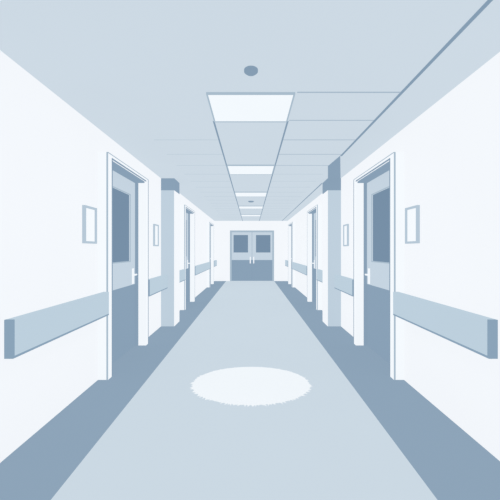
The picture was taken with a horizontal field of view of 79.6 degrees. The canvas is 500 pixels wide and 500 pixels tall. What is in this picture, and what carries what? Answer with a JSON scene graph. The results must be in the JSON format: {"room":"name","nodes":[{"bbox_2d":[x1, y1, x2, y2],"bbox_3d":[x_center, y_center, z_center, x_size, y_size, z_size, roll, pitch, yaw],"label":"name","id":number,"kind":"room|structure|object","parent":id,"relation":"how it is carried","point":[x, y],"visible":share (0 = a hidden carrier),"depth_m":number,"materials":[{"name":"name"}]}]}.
{"room":"hospital interior","nodes":[
{"label":"hospital interior","id":0,"kind":"room"},
{"bbox_2d":[0,50,213,462],"bbox_3d":[-1.610,0.039,5.650,0.220,2.468,13.300,0,0,0],"label":"wall","id":1,"kind":"structure","parent":0,"point":[49,151],"depth_m":2.19,"materials":[{"name":"white paint"}]},
{"bbox_2d":[4,292,108,358],"bbox_3d":[-1.444,0.521,2.340,0.112,0.227,1.180,0,0,0],"label":"handrail","id":2,"kind":"object","parent":1,"relation":"attached to","point":[24,333],"visible":1,"depth_m":2.07,"materials":[{"name":"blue plastic"}]},
{"bbox_2d":[82,205,96,243],"bbox_3d":[-1.488,-0.230,2.770,0.025,0.340,0.210,0,0,0],"label":"picture frame","id":3,"kind":"object","parent":1,"relation":"attached to","point":[89,214],"visible":1,"depth_m":2.76,"materials":[{"name":"grey"}]},
{"bbox_2d":[98,152,147,379],"bbox_3d":[-1.560,0.157,3.515,0.320,2.233,1.150,0,0,0],"label":"door frame","id":4,"kind":"structure","parent":1,"relation":"attached to","point":[142,187],"depth_m":3.01,"materials":[{"name":"grey"}]},
{"bbox_2d":[113,171,134,362],"bbox_3d":[-1.562,0.189,3.515,0.045,2.153,0.938,0,0,0],"label":"leaf","id":5,"kind":"object","parent":1,"relation":"attached to","point":[123,288],"visible":0.51,"depth_m":3.65,"materials":[{"name":"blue paint"}]},
{"bbox_2d":[113,188,128,261],"bbox_3d":[-1.561,-0.280,3.575,0.018,0.840,0.490,0,0,0],"label":"glass pane","id":6,"kind":"object","parent":5,"relation":"attached to","point":[120,199],"visible":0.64,"depth_m":3.57,"materials":[{"name":"grey"}]},
{"bbox_2d":[113,186,130,263],"bbox_3d":[-1.538,-0.280,3.581,0.004,0.864,0.502,0,0,0],"label":"bead","id":7,"kind":"object","parent":5,"relation":"attached to","point":[113,186],"visible":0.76,"depth_m":3.82,"materials":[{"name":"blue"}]},
{"bbox_2d":[106,152,148,379],"bbox_3d":[-1.407,0.157,3.514,0.019,2.233,1.153,0,0,0],"label":"casing edge","id":8,"kind":"object","parent":1,"relation":"attached to","point":[106,152],"visible":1,"depth_m":3.03,"materials":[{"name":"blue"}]},
{"bbox_2d":[153,224,158,245],"bbox_3d":[-1.488,-0.230,4.700,0.025,0.340,0.210,0,0,0],"label":"picture frame","id":9,"kind":"object","parent":1,"relation":"attached to","point":[155,226],"visible":1,"depth_m":4.67,"materials":[{"name":"grey"}]},
{"bbox_2d":[149,275,167,295],"bbox_3d":[-1.444,0.521,4.545,0.112,0.227,0.890,0,0,0],"label":"handrail","id":10,"kind":"object","parent":1,"relation":"attached to","point":[157,284],"visible":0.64,"depth_m":4.45,"materials":[{"name":"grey plastic"}]},
{"bbox_2d":[179,269,184,282],"bbox_3d":[-1.444,0.521,5.860,0.112,0.227,0.980,0,0,0],"label":"handrail","id":11,"kind":"object","parent":1,"relation":"attached to","point":[181,272],"visible":0.38,"depth_m":5.99,"materials":[{"name":"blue plastic"}]},
{"bbox_2d":[186,213,187,302],"bbox_3d":[-1.562,0.189,6.915,0.045,2.153,0.898,0,0,0],"label":"leaf","id":12,"kind":"object","parent":1,"relation":"attached to","point":[186,213],"visible":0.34,"depth_m":7.20,"materials":[{"name":"grey paint"}]},
{"bbox_2d":[180,205,194,309],"bbox_3d":[-1.560,0.157,6.915,0.320,2.233,1.110,0,0,0],"label":"door frame","id":13,"kind":"structure","parent":1,"relation":"attached to","point":[192,216],"depth_m":7.37,"materials":[{"name":"grey"}]},
{"bbox_2d":[184,205,194,309],"bbox_3d":[-1.407,0.157,6.913,0.019,2.233,1.113,0,0,0],"label":"casing edge","id":14,"kind":"object","parent":1,"relation":"attached to","point":[184,205],"visible":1,"depth_m":6.36,"materials":[{"name":"grey"}]},
{"bbox_2d":[195,262,209,274],"bbox_3d":[-1.444,0.521,8.840,0.112,0.227,2.720,0,0,0],"label":"handrail","id":15,"kind":"object","parent":1,"relation":"attached to","point":[203,267],"visible":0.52,"depth_m":8.44,"materials":[{"name":"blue plastic"}]},
{"bbox_2d":[207,222,213,286],"bbox_3d":[-1.560,0.157,10.750,0.320,2.233,1.080,0,0,0],"label":"door frame","id":16,"kind":"structure","parent":1,"relation":"attached to","point":[212,227],"depth_m":11.19,"materials":[{"name":"grey"}]},
{"bbox_2d":[209,222,213,286],"bbox_3d":[-1.407,0.157,10.748,0.019,2.233,1.083,0,0,0],"label":"casing edge","id":17,"kind":"object","parent":1,"relation":"attached to","point":[209,222],"visible":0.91,"depth_m":10.21,"materials":[{"name":"grey"}]},
{"bbox_2d":[0,0,499,220],"bbox_3d":[0.000,-1.245,5.750,3.440,0.100,13.500,0,0,0],"label":"ceiling","id":18,"kind":"structure","parent":0,"point":[141,72],"depth_m":2.00,"materials":[{"name":"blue paint"}]},
{"bbox_2d":[206,92,294,121],"bbox_3d":[-0.003,-1.187,2.520,0.675,0.016,0.500,0,0,0],"label":"ceiling light","id":19,"kind":"object","parent":18,"relation":"attached to","point":[224,106],"depth_m":2.47,"materials":[{"name":"white plastic"}]},
{"bbox_2d":[234,192,266,196],"bbox_3d":[-0.003,-1.187,6.400,0.675,0.016,0.500,0,0,0],"label":"ceiling light","id":20,"kind":"object","parent":18,"relation":"attached to","point":[238,194],"depth_m":6.39,"materials":[{"name":"white plastic"}]},
{"bbox_2d":[238,206,262,208],"bbox_3d":[-0.003,-1.187,8.350,0.675,0.016,0.500,0,0,0],"label":"ceiling light","id":21,"kind":"object","parent":18,"relation":"attached to","point":[240,207],"depth_m":8.35,"materials":[{"name":"white plastic"}]},
{"bbox_2d":[244,66,257,75],"bbox_3d":[0.000,-1.184,1.990,0.092,0.022,0.092,0,0,0],"label":"smoke detector","id":22,"kind":"object","parent":18,"relation":"attached to","point":[249,70],"visible":1,"depth_m":1.97,"materials":[{"name":"grey"}]},
{"bbox_2d":[227,165,274,174],"bbox_3d":[-0.003,-1.187,4.450,0.675,0.016,0.500,0,0,0],"label":"ceiling light","id":23,"kind":"object","parent":18,"relation":"attached to","point":[232,169],"depth_m":4.41,"materials":[{"name":"white plastic"}]},
{"bbox_2d":[241,214,260,215],"bbox_3d":[-0.003,-1.187,10.300,0.675,0.016,0.500,0,0,0],"label":"ceiling light","id":24,"kind":"object","parent":18,"relation":"attached to","point":[241,214],"depth_m":10.15,"materials":[{"name":"white plastic"}]},
{"bbox_2d":[167,92,399,220],"bbox_3d":[0.040,-1.193,7.282,2.180,0.004,10.035,0,0,0],"label":"trim","id":25,"kind":"structure","parent":18,"relation":"attached to","point":[297,92],"depth_m":3.74,"materials":[{"name":"paint"},{"name":"slate paint"}]},
{"bbox_2d":[282,0,492,220],"bbox_3d":[1.220,-1.192,5.650,0.122,0.006,13.301,0,0,1],"label":"trim","id":26,"kind":"structure","parent":18,"relation":"attached to","point":[487,2],"depth_m":1.92,"materials":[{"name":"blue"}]},
{"bbox_2d":[0,281,499,499],"bbox_3d":[0.000,1.323,5.650,3.440,0.100,13.300,0,0,0],"label":"floor","id":27,"kind":"structure","parent":0,"point":[359,432],"depth_m":2.10,"materials":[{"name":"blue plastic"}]},
{"bbox_2d":[161,190,173,325],"bbox_3d":[-1.391,0.139,5.180,0.217,2.268,0.360,0,0,0],"label":"shaft","id":28,"kind":"object","parent":27,"relation":"on","point":[167,196],"visible":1,"depth_m":5.00,"materials":[{"name":"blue paint"}]},
{"bbox_2d":[161,178,178,193],"bbox_3d":[-1.389,-1.095,5.180,0.222,0.200,0.360,0,0,0],"label":"capital","id":29,"kind":"object","parent":28,"relation":"on","point":[166,183],"visible":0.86,"depth_m":5.00,"materials":[{"name":"paint"}]},
{"bbox_2d":[174,190,178,325],"bbox_3d":[-1.280,0.139,5.182,0.005,2.268,0.356,0,0,0],"label":"pillar","id":30,"kind":"structure","parent":28,"relation":"attached to","point":[176,195],"depth_m":5.15,"materials":[{"name":"white paint"}]},
{"bbox_2d":[190,367,311,406],"bbox_3d":[-0.002,1.266,2.847,1.158,0.012,0.838,0,0,0],"label":"round rug","id":31,"kind":"object","parent":27,"relation":"on","point":[237,386],"visible":1,"depth_m":2.77,"materials":[{"name":"white fabric"}]},
{"bbox_2d":[328,190,340,325],"bbox_3d":[1.391,0.139,5.180,0.217,2.268,0.360,0,0,0],"label":"shaft","id":32,"kind":"object","parent":27,"relation":"on","point":[334,196],"visible":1,"depth_m":5.00,"materials":[{"name":"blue paint"}]},
{"bbox_2d":[323,190,327,325],"bbox_3d":[1.280,0.139,5.182,0.005,2.268,0.356,0,0,0],"label":"pillar","id":33,"kind":"structure","parent":32,"relation":"attached to","point":[325,195],"depth_m":5.15,"materials":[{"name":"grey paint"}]},
{"bbox_2d":[323,178,340,193],"bbox_3d":[1.389,-1.095,5.180,0.222,0.200,0.360,0,0,0],"label":"capital","id":34,"kind":"object","parent":32,"relation":"on","point":[328,184],"visible":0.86,"depth_m":5.00,"materials":[{"name":"paint"}]},
{"bbox_2d":[214,221,287,280],"bbox_3d":[0.000,0.039,12.400,3.440,2.468,0.200,0,0,0],"label":"wall","id":35,"kind":"structure","parent":0,"point":[222,229],"depth_m":12.30,"materials":[{"name":"grey paint"}]},
{"bbox_2d":[232,232,251,280],"bbox_3d":[-0.393,0.255,12.345,0.855,2.026,0.050,0,0,0],"label":"leaf","id":36,"kind":"object","parent":35,"relation":"attached to","point":[241,265],"visible":1,"depth_m":12.32,"materials":[{"name":"grey paint"}]},
{"bbox_2d":[234,235,247,251],"bbox_3d":[-0.420,-0.256,12.340,0.594,0.718,0.020,0,0,0],"label":"glass","id":37,"kind":"object","parent":36,"relation":"attached to","point":[240,241],"visible":1,"depth_m":12.33,"materials":[{"name":"grey"}]},
{"bbox_2d":[230,230,273,280],"bbox_3d":[0.041,0.237,12.285,1.802,2.072,0.030,0,0,0],"label":"door frame","id":38,"kind":"structure","parent":35,"relation":"attached to","point":[231,231],"depth_m":12.27,"materials":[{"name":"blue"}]},
{"bbox_2d":[252,232,271,280],"bbox_3d":[0.474,0.255,12.345,0.855,2.026,0.050,0,0,0],"label":"leaf","id":39,"kind":"object","parent":35,"relation":"attached to","point":[262,265],"visible":1,"depth_m":12.32,"materials":[{"name":"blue paint"}]},
{"bbox_2d":[256,235,269,251],"bbox_3d":[0.502,-0.256,12.340,0.594,0.718,0.020,0,0,0],"label":"glass","id":40,"kind":"object","parent":39,"relation":"attached to","point":[262,241],"visible":1,"depth_m":12.33,"materials":[{"name":"grey"}]},
{"bbox_2d":[288,52,499,460],"bbox_3d":[1.610,0.039,5.650,0.220,2.468,13.300,0,0,0],"label":"wall","id":41,"kind":"structure","parent":0,"point":[451,151],"depth_m":2.22,"materials":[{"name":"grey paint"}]},
{"bbox_2d":[288,222,292,286],"bbox_3d":[1.407,0.157,10.748,0.019,2.233,1.083,0,0,0],"label":"casing edge","id":42,"kind":"object","parent":41,"relation":"attached to","point":[292,222],"visible":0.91,"depth_m":10.21,"materials":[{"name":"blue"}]},
{"bbox_2d":[288,222,294,286],"bbox_3d":[1.560,0.157,10.750,0.320,2.233,1.080,0,0,0],"label":"door frame","id":43,"kind":"structure","parent":41,"relation":"attached to","point":[289,227],"depth_m":11.19,"materials":[{"name":"grey"}]},
{"bbox_2d":[292,262,306,274],"bbox_3d":[1.444,0.521,8.840,0.112,0.227,2.720,0,0,0],"label":"handrail","id":44,"kind":"object","parent":41,"relation":"attached to","point":[298,267],"visible":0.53,"depth_m":8.44,"materials":[{"name":"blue plastic"}]},
{"bbox_2d":[307,205,317,309],"bbox_3d":[1.407,0.157,6.913,0.019,2.233,1.113,0,0,0],"label":"casing edge","id":45,"kind":"object","parent":41,"relation":"attached to","point":[317,205],"visible":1,"depth_m":6.36,"materials":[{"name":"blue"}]},
{"bbox_2d":[307,205,321,309],"bbox_3d":[1.560,0.157,6.915,0.320,2.233,1.110,0,0,0],"label":"door frame","id":46,"kind":"structure","parent":41,"relation":"attached to","point":[309,216],"depth_m":7.37,"materials":[{"name":"grey"}]},
{"bbox_2d":[314,213,315,302],"bbox_3d":[1.562,0.189,6.915,0.045,2.153,0.898,0,0,0],"label":"leaf","id":47,"kind":"object","parent":41,"relation":"attached to","point":[314,213],"visible":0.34,"depth_m":7.20,"materials":[{"name":"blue paint"}]},
{"bbox_2d":[317,269,322,282],"bbox_3d":[1.444,0.521,5.860,0.112,0.227,0.980,0,0,0],"label":"handrail","id":48,"kind":"object","parent":41,"relation":"attached to","point":[319,272],"visible":0.33,"depth_m":5.99,"materials":[{"name":"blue plastic"}]},
{"bbox_2d":[328,156,340,178],"bbox_3d":[1.214,-1.191,4.424,0.201,0.008,1.243,0,0,17],"label":"trim","id":49,"kind":"structure","parent":41,"relation":"attached to","point":[334,167],"depth_m":4.48,"materials":[{"name":"paint"}]},
{"bbox_2d":[334,275,352,295],"bbox_3d":[1.444,0.521,4.545,0.112,0.227,0.890,0,0,0],"label":"handrail","id":50,"kind":"object","parent":41,"relation":"attached to","point":[344,284],"visible":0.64,"depth_m":4.45,"materials":[{"name":"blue plastic"}]},
{"bbox_2d":[343,224,348,245],"bbox_3d":[1.488,-0.230,4.700,0.025,0.340,0.210,0,0,0],"label":"picture frame","id":51,"kind":"object","parent":41,"relation":"attached to","point":[346,226],"visible":1,"depth_m":4.67,"materials":[{"name":"grey"}]},
{"bbox_2d":[353,152,395,379],"bbox_3d":[1.407,0.157,3.514,0.019,2.233,1.153,0,0,0],"label":"casing edge","id":52,"kind":"object","parent":41,"relation":"attached to","point":[393,152],"visible":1,"depth_m":3.03,"materials":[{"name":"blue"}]},
{"bbox_2d":[367,171,388,362],"bbox_3d":[1.562,0.189,3.515,0.045,2.153,0.938,0,0,0],"label":"leaf","id":53,"kind":"object","parent":41,"relation":"attached to","point":[378,288],"visible":0.51,"depth_m":3.65,"materials":[{"name":"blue paint"}]},
{"bbox_2d":[371,186,388,263],"bbox_3d":[1.538,-0.280,3.581,0.004,0.864,0.502,0,0,0],"label":"bead","id":54,"kind":"object","parent":53,"relation":"attached to","point":[388,186],"visible":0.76,"depth_m":3.82,"materials":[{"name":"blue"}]},
{"bbox_2d":[373,188,388,261],"bbox_3d":[1.561,-0.280,3.575,0.018,0.840,0.490,0,0,0],"label":"glass pane","id":55,"kind":"object","parent":53,"relation":"attached to","point":[380,199],"visible":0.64,"depth_m":3.57,"materials":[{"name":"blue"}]},
{"bbox_2d":[354,152,403,379],"bbox_3d":[1.560,0.157,3.515,0.320,2.233,1.150,0,0,0],"label":"door frame","id":56,"kind":"structure","parent":41,"relation":"attached to","point":[358,187],"depth_m":3.01,"materials":[{"name":"grey"}]},
{"bbox_2d":[405,205,419,243],"bbox_3d":[1.488,-0.230,2.770,0.025,0.340,0.210,0,0,0],"label":"picture frame","id":57,"kind":"object","parent":41,"relation":"attached to","point":[412,214],"visible":1,"depth_m":2.76,"materials":[{"name":"grey"}]},
{"bbox_2d":[393,292,497,358],"bbox_3d":[1.444,0.521,2.340,0.112,0.227,1.180,0,0,0],"label":"handrail","id":58,"kind":"object","parent":41,"relation":"attached to","point":[477,333],"visible":1,"depth_m":2.07,"materials":[{"name":"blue plastic"}]}
]}

